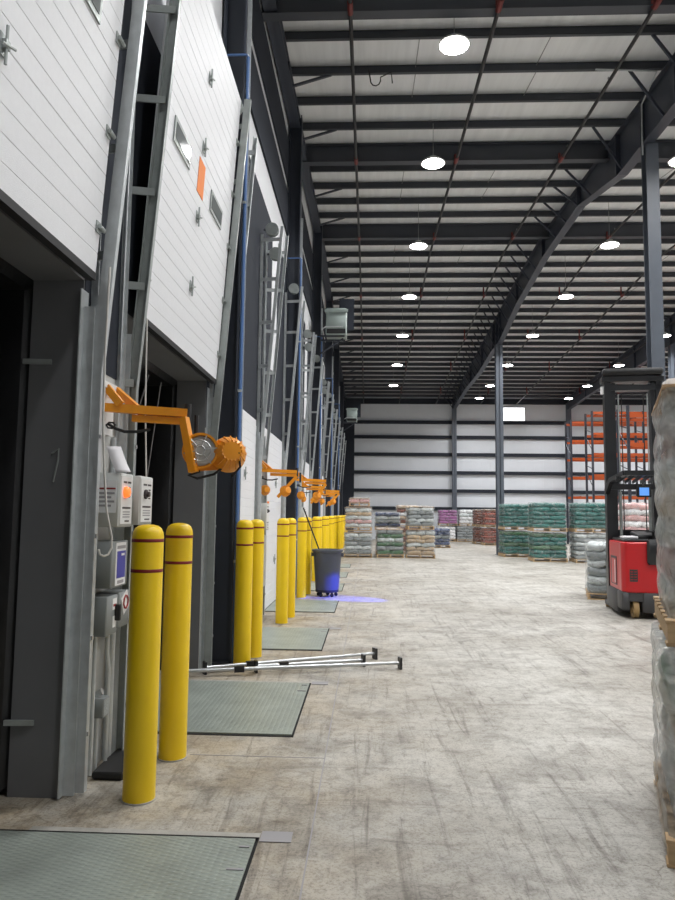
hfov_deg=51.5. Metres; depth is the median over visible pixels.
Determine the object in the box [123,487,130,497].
lamp
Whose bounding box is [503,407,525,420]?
window
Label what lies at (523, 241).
roof purlin
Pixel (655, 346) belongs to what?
column
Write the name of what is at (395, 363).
light
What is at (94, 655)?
conduit
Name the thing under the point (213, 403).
door frame
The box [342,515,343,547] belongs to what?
bollard
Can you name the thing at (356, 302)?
roof purlin
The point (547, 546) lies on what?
load
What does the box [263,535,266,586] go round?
conduit cover
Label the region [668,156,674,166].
light
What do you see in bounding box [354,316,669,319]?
beam
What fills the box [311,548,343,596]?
trash can
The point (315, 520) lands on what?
bollard
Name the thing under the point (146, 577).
bollard
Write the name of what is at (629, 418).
rack
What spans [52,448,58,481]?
hook
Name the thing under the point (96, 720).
conduit
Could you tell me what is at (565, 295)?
light
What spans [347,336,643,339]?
roof purlin
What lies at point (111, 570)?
enclosure
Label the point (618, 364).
light
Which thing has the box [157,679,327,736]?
dock leveller
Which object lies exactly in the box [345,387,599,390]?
roof purlin
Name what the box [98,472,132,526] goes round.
control box
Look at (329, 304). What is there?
wall column
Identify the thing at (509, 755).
floor
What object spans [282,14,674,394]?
ceiling
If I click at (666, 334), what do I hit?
light
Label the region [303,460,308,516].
door
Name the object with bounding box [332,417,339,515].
door frame
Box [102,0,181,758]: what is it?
door track
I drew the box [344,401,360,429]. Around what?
heater
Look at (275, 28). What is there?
girder
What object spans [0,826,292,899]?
dock leveller
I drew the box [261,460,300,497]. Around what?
light
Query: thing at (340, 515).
bollard
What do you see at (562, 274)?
roof purlin
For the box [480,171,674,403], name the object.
pipe
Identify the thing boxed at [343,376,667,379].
beam
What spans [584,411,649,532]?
rack
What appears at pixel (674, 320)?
pipe
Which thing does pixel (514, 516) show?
load
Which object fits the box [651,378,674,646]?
load
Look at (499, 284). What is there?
roof purlin
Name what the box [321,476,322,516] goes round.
door
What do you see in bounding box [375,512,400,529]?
load
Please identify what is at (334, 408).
door frame
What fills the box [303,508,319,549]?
broom
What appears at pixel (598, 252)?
roof purlin
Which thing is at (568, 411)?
column
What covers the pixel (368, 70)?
hanging wire
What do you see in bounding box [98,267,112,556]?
cord
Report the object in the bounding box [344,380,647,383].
roof purlin
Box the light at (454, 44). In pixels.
[438,24,470,55]
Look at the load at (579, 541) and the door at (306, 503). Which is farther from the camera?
the load at (579, 541)
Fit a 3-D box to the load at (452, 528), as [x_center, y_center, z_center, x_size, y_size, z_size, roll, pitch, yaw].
[6.814,5.254,44.051,1.201,0.970,1.048,0,-5,3]
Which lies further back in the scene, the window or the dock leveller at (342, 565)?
the window
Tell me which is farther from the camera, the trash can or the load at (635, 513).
the load at (635, 513)
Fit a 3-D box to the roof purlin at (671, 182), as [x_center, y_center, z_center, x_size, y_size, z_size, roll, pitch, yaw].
[13.428,-7.055,18.367,28.900,0.190,0.140,0,-5,3]
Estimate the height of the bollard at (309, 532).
1.574 m
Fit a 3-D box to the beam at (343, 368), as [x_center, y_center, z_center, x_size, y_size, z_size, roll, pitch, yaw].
[14.320,-4.490,38.951,28.900,0.190,0.140,0,-5,3]
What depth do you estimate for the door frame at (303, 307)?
14.99 m
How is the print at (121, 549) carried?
attached to the enclosure
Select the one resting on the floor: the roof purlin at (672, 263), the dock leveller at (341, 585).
the dock leveller at (341, 585)
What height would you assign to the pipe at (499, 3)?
1.680 m
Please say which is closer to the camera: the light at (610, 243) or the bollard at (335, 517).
the light at (610, 243)
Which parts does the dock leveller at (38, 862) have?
corner plate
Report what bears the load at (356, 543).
on the floor
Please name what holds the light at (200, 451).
attached to the wall at (269, 122)
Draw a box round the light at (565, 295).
[558,272,573,298]
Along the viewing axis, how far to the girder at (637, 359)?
34.70 m
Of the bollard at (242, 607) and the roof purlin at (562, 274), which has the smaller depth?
the bollard at (242, 607)
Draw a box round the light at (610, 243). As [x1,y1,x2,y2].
[599,202,619,248]
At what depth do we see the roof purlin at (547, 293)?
28.06 m
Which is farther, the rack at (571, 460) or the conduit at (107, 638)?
the rack at (571, 460)
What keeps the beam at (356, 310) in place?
attached to the girder at (275, 28)
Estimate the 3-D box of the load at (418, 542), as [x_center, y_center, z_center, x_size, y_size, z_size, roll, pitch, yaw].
[3.192,3.618,27.072,1.178,1.070,1.059,0,-5,4]
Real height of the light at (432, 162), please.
0.957 m
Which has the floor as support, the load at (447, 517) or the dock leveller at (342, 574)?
the dock leveller at (342, 574)
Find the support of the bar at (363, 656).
on the floor
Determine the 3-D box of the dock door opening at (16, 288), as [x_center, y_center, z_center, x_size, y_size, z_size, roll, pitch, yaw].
[-2.272,0.144,2.981,0.642,3.500,3.180,0,-5,3]
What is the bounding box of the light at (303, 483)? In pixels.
[301,481,325,503]
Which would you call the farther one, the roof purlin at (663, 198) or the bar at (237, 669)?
the roof purlin at (663, 198)
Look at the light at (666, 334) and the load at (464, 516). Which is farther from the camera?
the load at (464, 516)
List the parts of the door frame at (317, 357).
post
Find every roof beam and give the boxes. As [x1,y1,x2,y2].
[262,0,674,21]
[302,140,674,165]
[322,222,674,240]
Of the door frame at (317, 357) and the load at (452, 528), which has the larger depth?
the load at (452, 528)
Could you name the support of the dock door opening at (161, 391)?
attached to the wall at (269, 122)
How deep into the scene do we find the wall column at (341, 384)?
40.88 m
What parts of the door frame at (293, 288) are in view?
post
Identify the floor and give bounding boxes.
[0,539,674,899]
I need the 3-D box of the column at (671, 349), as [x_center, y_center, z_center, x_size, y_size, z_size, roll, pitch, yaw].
[14.325,-0.010,29.631,0.400,9.014,0.400,0,-5,3]
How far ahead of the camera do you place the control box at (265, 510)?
10.93 m
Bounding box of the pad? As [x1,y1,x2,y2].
[92,748,123,779]
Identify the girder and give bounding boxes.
[261,0,356,400]
[444,34,674,408]
[568,313,674,409]
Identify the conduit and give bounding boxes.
[87,637,96,775]
[92,718,98,770]
[103,635,110,761]
[107,632,115,757]
[110,437,115,472]
[595,69,657,154]
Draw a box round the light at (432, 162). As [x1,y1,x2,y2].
[421,155,444,169]
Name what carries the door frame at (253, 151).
attached to the wall at (269, 122)
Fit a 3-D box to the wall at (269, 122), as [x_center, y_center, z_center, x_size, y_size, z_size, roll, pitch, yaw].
[-1.003,-1.970,20.427,0.360,10.900,52.200,0,-5,3]
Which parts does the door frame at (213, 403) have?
post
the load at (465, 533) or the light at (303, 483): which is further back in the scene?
the load at (465, 533)
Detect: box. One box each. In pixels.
[93,594,120,636]
[94,688,108,718]
[96,589,129,627]
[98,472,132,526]
[131,476,152,524]
[261,503,269,529]
[301,507,304,516]
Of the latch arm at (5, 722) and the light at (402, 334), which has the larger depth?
the light at (402, 334)
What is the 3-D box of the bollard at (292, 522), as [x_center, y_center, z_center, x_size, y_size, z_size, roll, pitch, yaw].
[-0.760,1.875,11.189,0.200,1.574,0.200,2,-5,-18]
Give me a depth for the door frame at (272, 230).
11.00 m
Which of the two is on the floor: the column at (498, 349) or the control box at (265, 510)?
the column at (498, 349)
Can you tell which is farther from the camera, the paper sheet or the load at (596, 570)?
the load at (596, 570)
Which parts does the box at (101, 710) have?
plate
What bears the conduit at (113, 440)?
attached to the wall at (269, 122)
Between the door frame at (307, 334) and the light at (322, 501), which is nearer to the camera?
the door frame at (307, 334)
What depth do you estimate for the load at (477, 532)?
40.34 m
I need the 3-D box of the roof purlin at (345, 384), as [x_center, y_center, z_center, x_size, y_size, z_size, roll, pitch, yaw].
[14.481,-3.920,42.691,28.900,0.190,0.140,0,-5,3]
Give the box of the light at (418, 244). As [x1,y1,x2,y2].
[409,204,427,249]
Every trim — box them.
[0,209,206,798]
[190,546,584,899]
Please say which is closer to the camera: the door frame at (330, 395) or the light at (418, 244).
the light at (418, 244)
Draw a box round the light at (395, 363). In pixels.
[392,362,401,365]
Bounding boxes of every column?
[212,0,251,664]
[284,115,302,594]
[311,226,322,564]
[324,295,332,515]
[333,345,339,515]
[339,377,343,514]
[342,399,354,531]
[451,402,456,540]
[494,344,505,554]
[566,403,571,541]
[641,143,665,483]
[667,344,674,378]
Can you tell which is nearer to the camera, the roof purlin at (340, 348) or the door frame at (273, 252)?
the door frame at (273, 252)
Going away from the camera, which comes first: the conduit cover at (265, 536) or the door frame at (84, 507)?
the door frame at (84, 507)
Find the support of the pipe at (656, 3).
hanging from the ceiling
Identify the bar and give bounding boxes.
[189,656,401,672]
[202,647,377,674]
[254,654,365,672]
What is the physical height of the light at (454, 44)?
0.653 m
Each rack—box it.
[565,420,649,543]
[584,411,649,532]
[616,405,648,504]
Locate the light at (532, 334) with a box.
[526,322,538,337]
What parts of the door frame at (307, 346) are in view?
post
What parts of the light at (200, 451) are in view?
arm, arm, arm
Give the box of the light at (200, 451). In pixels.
[104,380,246,479]
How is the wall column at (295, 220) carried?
on the floor
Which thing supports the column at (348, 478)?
on the floor
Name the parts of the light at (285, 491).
arm, arm, arm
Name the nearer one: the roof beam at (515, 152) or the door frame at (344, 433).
the roof beam at (515, 152)
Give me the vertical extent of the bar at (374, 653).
0.122 m
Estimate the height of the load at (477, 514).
1.010 m
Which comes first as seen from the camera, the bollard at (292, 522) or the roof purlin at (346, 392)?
the bollard at (292, 522)
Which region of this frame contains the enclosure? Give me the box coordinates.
[95,540,127,588]
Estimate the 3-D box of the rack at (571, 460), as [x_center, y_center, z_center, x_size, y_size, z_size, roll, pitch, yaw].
[16.331,1.940,41.361,5.300,7.300,1.180,0,-5,3]
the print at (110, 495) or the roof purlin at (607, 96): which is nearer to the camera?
the print at (110, 495)
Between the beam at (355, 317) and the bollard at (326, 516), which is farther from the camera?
the beam at (355, 317)
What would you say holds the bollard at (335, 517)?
on the floor
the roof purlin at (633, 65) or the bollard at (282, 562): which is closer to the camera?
the bollard at (282, 562)
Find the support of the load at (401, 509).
on the load at (404, 530)
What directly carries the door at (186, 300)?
in the wall at (269, 122)
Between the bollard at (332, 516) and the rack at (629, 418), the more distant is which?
the rack at (629, 418)
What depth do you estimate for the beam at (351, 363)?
38.28 m
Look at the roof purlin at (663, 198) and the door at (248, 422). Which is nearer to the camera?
the door at (248, 422)
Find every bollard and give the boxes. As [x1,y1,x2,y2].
[121,524,163,805]
[157,523,192,761]
[233,520,253,666]
[251,519,263,658]
[275,518,288,623]
[287,518,296,617]
[296,517,306,597]
[305,517,311,594]
[311,517,319,581]
[317,516,321,547]
[322,516,326,547]
[326,516,328,547]
[328,516,332,548]
[332,516,333,548]
[334,516,336,548]
[337,515,339,548]
[337,516,337,548]
[339,515,340,548]
[340,515,342,548]
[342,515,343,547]
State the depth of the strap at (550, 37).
12.82 m
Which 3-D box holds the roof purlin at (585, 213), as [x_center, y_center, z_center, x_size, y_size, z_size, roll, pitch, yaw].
[13.524,-6.983,20.531,28.900,0.190,0.140,0,-5,3]
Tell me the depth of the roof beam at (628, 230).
21.98 m
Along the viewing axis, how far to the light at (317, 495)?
14.11 m
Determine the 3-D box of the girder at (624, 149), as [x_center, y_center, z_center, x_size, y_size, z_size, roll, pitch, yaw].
[6.241,-6.088,20.337,0.840,2.152,51.900,0,-5,3]
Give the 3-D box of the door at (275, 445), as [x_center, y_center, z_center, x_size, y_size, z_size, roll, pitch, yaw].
[-1.189,1.268,12.691,0.091,3.095,2.460,0,-5,3]
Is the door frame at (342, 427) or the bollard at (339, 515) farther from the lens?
the door frame at (342, 427)
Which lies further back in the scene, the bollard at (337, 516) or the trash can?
the bollard at (337, 516)
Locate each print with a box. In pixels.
[99,492,114,506]
[117,545,125,583]
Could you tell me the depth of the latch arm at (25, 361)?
4.25 m
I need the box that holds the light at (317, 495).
[295,472,328,501]
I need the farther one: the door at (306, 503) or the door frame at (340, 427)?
the door frame at (340, 427)
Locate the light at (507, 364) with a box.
[503,359,512,366]
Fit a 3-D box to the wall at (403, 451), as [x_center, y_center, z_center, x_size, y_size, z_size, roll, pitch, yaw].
[14.476,1.159,45.700,29.100,9.600,0.400,0,-5,3]
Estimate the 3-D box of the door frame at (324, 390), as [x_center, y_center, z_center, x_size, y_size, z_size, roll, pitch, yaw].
[-0.488,0.708,24.476,0.391,6.292,0.170,0,-5,3]
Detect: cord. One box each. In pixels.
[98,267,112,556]
[145,318,147,476]
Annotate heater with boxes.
[320,299,353,353]
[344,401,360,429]
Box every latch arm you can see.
[3,720,33,725]
[22,359,51,363]
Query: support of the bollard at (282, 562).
on the floor
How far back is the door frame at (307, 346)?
18.11 m
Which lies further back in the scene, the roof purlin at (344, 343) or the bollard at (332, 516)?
the roof purlin at (344, 343)
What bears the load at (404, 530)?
on the floor
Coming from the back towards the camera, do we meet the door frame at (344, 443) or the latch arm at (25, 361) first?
the door frame at (344, 443)
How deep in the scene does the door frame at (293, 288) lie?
14.28 m
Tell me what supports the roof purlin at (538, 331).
attached to the girder at (275, 28)
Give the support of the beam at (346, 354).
attached to the girder at (275, 28)
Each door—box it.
[0,0,125,280]
[142,0,240,383]
[240,410,255,519]
[264,428,281,608]
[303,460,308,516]
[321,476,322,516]
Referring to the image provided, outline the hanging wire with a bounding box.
[368,70,392,85]
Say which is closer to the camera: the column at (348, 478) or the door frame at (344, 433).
the door frame at (344, 433)
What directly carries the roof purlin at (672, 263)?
attached to the girder at (275, 28)
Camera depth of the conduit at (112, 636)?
4.63 m
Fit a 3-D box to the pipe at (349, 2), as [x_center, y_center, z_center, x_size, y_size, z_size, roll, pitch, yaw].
[0.794,-5.897,24.627,0.089,1.680,44.004,0,-5,3]
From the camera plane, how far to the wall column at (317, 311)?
21.32 m
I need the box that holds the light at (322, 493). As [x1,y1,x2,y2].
[320,492,336,506]
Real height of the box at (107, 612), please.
0.240 m
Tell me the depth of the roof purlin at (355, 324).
31.73 m
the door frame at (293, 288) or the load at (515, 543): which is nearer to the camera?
the door frame at (293, 288)
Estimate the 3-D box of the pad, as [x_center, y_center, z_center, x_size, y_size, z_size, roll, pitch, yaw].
[-1.405,2.029,4.550,0.200,0.049,0.500,0,-5,3]
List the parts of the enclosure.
blue panel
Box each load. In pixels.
[344,532,371,557]
[345,507,371,530]
[349,498,369,505]
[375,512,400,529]
[376,528,403,557]
[396,505,418,525]
[397,526,418,553]
[405,507,434,529]
[405,530,435,558]
[428,528,450,547]
[437,510,456,525]
[437,526,455,541]
[455,526,473,541]
[457,510,478,525]
[472,510,490,526]
[472,527,495,543]
[480,528,495,544]
[481,510,495,526]
[498,504,529,529]
[498,530,530,556]
[527,502,567,531]
[528,532,567,561]
[568,503,605,532]
[569,533,605,562]
[586,541,606,599]
[618,502,648,536]
[650,621,674,868]
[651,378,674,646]
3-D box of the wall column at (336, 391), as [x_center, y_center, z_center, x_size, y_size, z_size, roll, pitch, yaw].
[-0.070,-0.252,34.286,0.325,10.010,0.309,0,-5,3]
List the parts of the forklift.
marker plate, battery door, cylinder rod, mast chain, mast chain, cylinder rod, operator backrest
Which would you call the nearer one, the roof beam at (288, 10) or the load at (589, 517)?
the roof beam at (288, 10)
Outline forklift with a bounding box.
[599,367,669,617]
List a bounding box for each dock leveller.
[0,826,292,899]
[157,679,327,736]
[262,627,340,650]
[265,599,347,612]
[311,583,351,590]
[340,564,350,567]
[340,572,347,576]
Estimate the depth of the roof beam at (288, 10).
11.25 m
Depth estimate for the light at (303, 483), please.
17.63 m
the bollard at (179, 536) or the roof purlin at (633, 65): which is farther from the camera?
the roof purlin at (633, 65)
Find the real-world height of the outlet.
0.140 m
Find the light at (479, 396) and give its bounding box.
[475,385,483,398]
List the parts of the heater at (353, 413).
casing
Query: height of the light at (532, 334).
1.386 m
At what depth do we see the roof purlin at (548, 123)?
15.56 m
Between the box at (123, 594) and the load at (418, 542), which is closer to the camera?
the box at (123, 594)
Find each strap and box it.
[415,40,419,66]
[536,37,550,64]
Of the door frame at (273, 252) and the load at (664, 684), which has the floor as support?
the load at (664, 684)
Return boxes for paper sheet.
[106,446,130,471]
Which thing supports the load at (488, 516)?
on the load at (488, 535)
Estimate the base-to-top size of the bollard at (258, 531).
1.574 m
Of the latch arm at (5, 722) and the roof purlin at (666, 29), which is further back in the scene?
the roof purlin at (666, 29)
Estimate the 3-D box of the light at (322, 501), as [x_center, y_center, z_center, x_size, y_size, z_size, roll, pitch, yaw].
[-0.228,1.331,20.619,0.681,0.612,0.350,0,-5,3]
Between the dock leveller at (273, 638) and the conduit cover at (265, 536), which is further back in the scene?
the conduit cover at (265, 536)
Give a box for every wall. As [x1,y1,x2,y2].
[84,0,333,763]
[346,397,649,541]
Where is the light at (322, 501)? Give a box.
[318,485,340,505]
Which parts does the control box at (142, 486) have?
selector knob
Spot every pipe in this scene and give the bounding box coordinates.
[347,0,363,403]
[399,0,503,403]
[435,0,661,403]
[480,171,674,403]
[516,244,674,404]
[565,320,674,404]
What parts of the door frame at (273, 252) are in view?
post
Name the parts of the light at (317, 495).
arm, arm, arm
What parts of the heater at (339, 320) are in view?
casing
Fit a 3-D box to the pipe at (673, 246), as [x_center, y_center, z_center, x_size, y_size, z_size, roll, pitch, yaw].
[10.823,-5.822,24.183,0.089,1.680,44.004,0,-5,3]
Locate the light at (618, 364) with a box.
[613,348,624,366]
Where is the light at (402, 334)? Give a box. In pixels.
[396,305,408,337]
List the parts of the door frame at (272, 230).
post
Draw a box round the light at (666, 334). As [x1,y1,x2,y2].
[663,305,671,336]
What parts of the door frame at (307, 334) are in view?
post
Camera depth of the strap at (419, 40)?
12.91 m
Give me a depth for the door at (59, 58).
3.65 m
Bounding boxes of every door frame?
[57,0,146,798]
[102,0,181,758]
[199,99,251,667]
[246,136,257,253]
[254,222,283,519]
[261,235,288,614]
[281,283,302,517]
[298,330,314,517]
[300,335,316,506]
[301,301,304,344]
[308,355,322,518]
[320,382,329,516]
[321,379,328,468]
[323,393,333,515]
[332,408,336,465]
[332,409,337,474]
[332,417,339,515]
[339,427,342,465]
[339,427,342,471]
[339,433,344,496]
[343,443,345,475]
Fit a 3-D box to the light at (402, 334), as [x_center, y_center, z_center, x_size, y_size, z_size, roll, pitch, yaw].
[2.717,-5.428,29.275,0.540,1.386,0.540,0,-5,3]
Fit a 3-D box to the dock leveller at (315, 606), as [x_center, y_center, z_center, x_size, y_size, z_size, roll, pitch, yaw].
[-0.663,2.783,12.566,1.645,0.015,1.727,0,-5,3]
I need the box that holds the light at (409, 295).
[402,257,416,299]
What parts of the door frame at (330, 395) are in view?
post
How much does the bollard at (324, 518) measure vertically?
1.574 m
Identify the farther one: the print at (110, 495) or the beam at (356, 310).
the beam at (356, 310)
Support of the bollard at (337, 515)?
on the floor
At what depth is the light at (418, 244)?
19.95 m
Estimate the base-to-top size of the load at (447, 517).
1.000 m
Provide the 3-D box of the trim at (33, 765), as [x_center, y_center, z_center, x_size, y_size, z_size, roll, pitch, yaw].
[-0.936,2.142,22.460,0.316,3.080,41.740,0,-5,3]
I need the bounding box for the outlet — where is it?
[326,329,345,332]
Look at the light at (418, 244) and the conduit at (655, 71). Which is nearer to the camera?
the conduit at (655, 71)
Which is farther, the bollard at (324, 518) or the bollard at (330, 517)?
the bollard at (330, 517)
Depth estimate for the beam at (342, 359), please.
37.30 m
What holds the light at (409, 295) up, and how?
hanging from the roof purlin at (598, 252)
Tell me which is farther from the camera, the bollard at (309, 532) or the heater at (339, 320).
the heater at (339, 320)
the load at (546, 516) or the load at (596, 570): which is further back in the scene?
the load at (546, 516)
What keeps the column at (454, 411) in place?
on the floor
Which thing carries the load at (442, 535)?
on the floor
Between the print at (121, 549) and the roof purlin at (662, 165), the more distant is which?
the roof purlin at (662, 165)
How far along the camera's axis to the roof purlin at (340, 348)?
35.53 m
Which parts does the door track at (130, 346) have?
post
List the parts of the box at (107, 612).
lever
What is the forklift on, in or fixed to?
on the floor
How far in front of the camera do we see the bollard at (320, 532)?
17.76 m
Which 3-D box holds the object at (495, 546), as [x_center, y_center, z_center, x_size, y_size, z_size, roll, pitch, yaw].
[4.651,3.499,19.680,11.004,0.002,51.800,0,-5,3]
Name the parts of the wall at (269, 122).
header panel, header panel, header panel, header panel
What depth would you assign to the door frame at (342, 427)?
37.70 m
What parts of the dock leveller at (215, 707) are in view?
corner plate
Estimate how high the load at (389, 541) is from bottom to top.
1.140 m
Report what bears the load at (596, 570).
on the floor
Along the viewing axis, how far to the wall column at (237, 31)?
7.96 m
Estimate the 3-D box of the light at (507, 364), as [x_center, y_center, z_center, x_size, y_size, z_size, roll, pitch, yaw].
[8.307,-4.696,34.241,0.540,1.187,0.540,0,-5,3]
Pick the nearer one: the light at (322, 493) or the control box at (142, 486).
the control box at (142, 486)
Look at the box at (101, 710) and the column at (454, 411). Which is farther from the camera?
the column at (454, 411)
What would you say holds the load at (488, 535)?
on the floor
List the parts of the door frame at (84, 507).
post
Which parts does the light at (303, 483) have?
arm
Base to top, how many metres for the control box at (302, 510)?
0.420 m
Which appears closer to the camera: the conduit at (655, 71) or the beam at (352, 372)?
the conduit at (655, 71)
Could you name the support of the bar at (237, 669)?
on the floor
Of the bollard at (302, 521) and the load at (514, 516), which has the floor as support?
the bollard at (302, 521)
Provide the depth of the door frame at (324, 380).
24.07 m
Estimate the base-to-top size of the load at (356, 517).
0.940 m
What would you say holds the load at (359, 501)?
on the load at (356, 517)
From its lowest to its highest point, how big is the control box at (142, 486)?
0.325 m
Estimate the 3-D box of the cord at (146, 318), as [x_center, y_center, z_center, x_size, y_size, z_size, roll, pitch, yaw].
[-1.383,-0.158,5.060,0.028,1.600,0.076,-4,-7,41]
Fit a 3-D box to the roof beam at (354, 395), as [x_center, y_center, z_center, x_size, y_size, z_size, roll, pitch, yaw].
[14.602,-3.493,45.496,28.900,0.190,0.140,0,-5,3]
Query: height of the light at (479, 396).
0.860 m
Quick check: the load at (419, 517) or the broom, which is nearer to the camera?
the broom
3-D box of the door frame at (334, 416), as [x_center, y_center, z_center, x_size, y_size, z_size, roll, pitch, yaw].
[-0.204,1.303,30.983,0.391,6.292,0.170,0,-5,3]

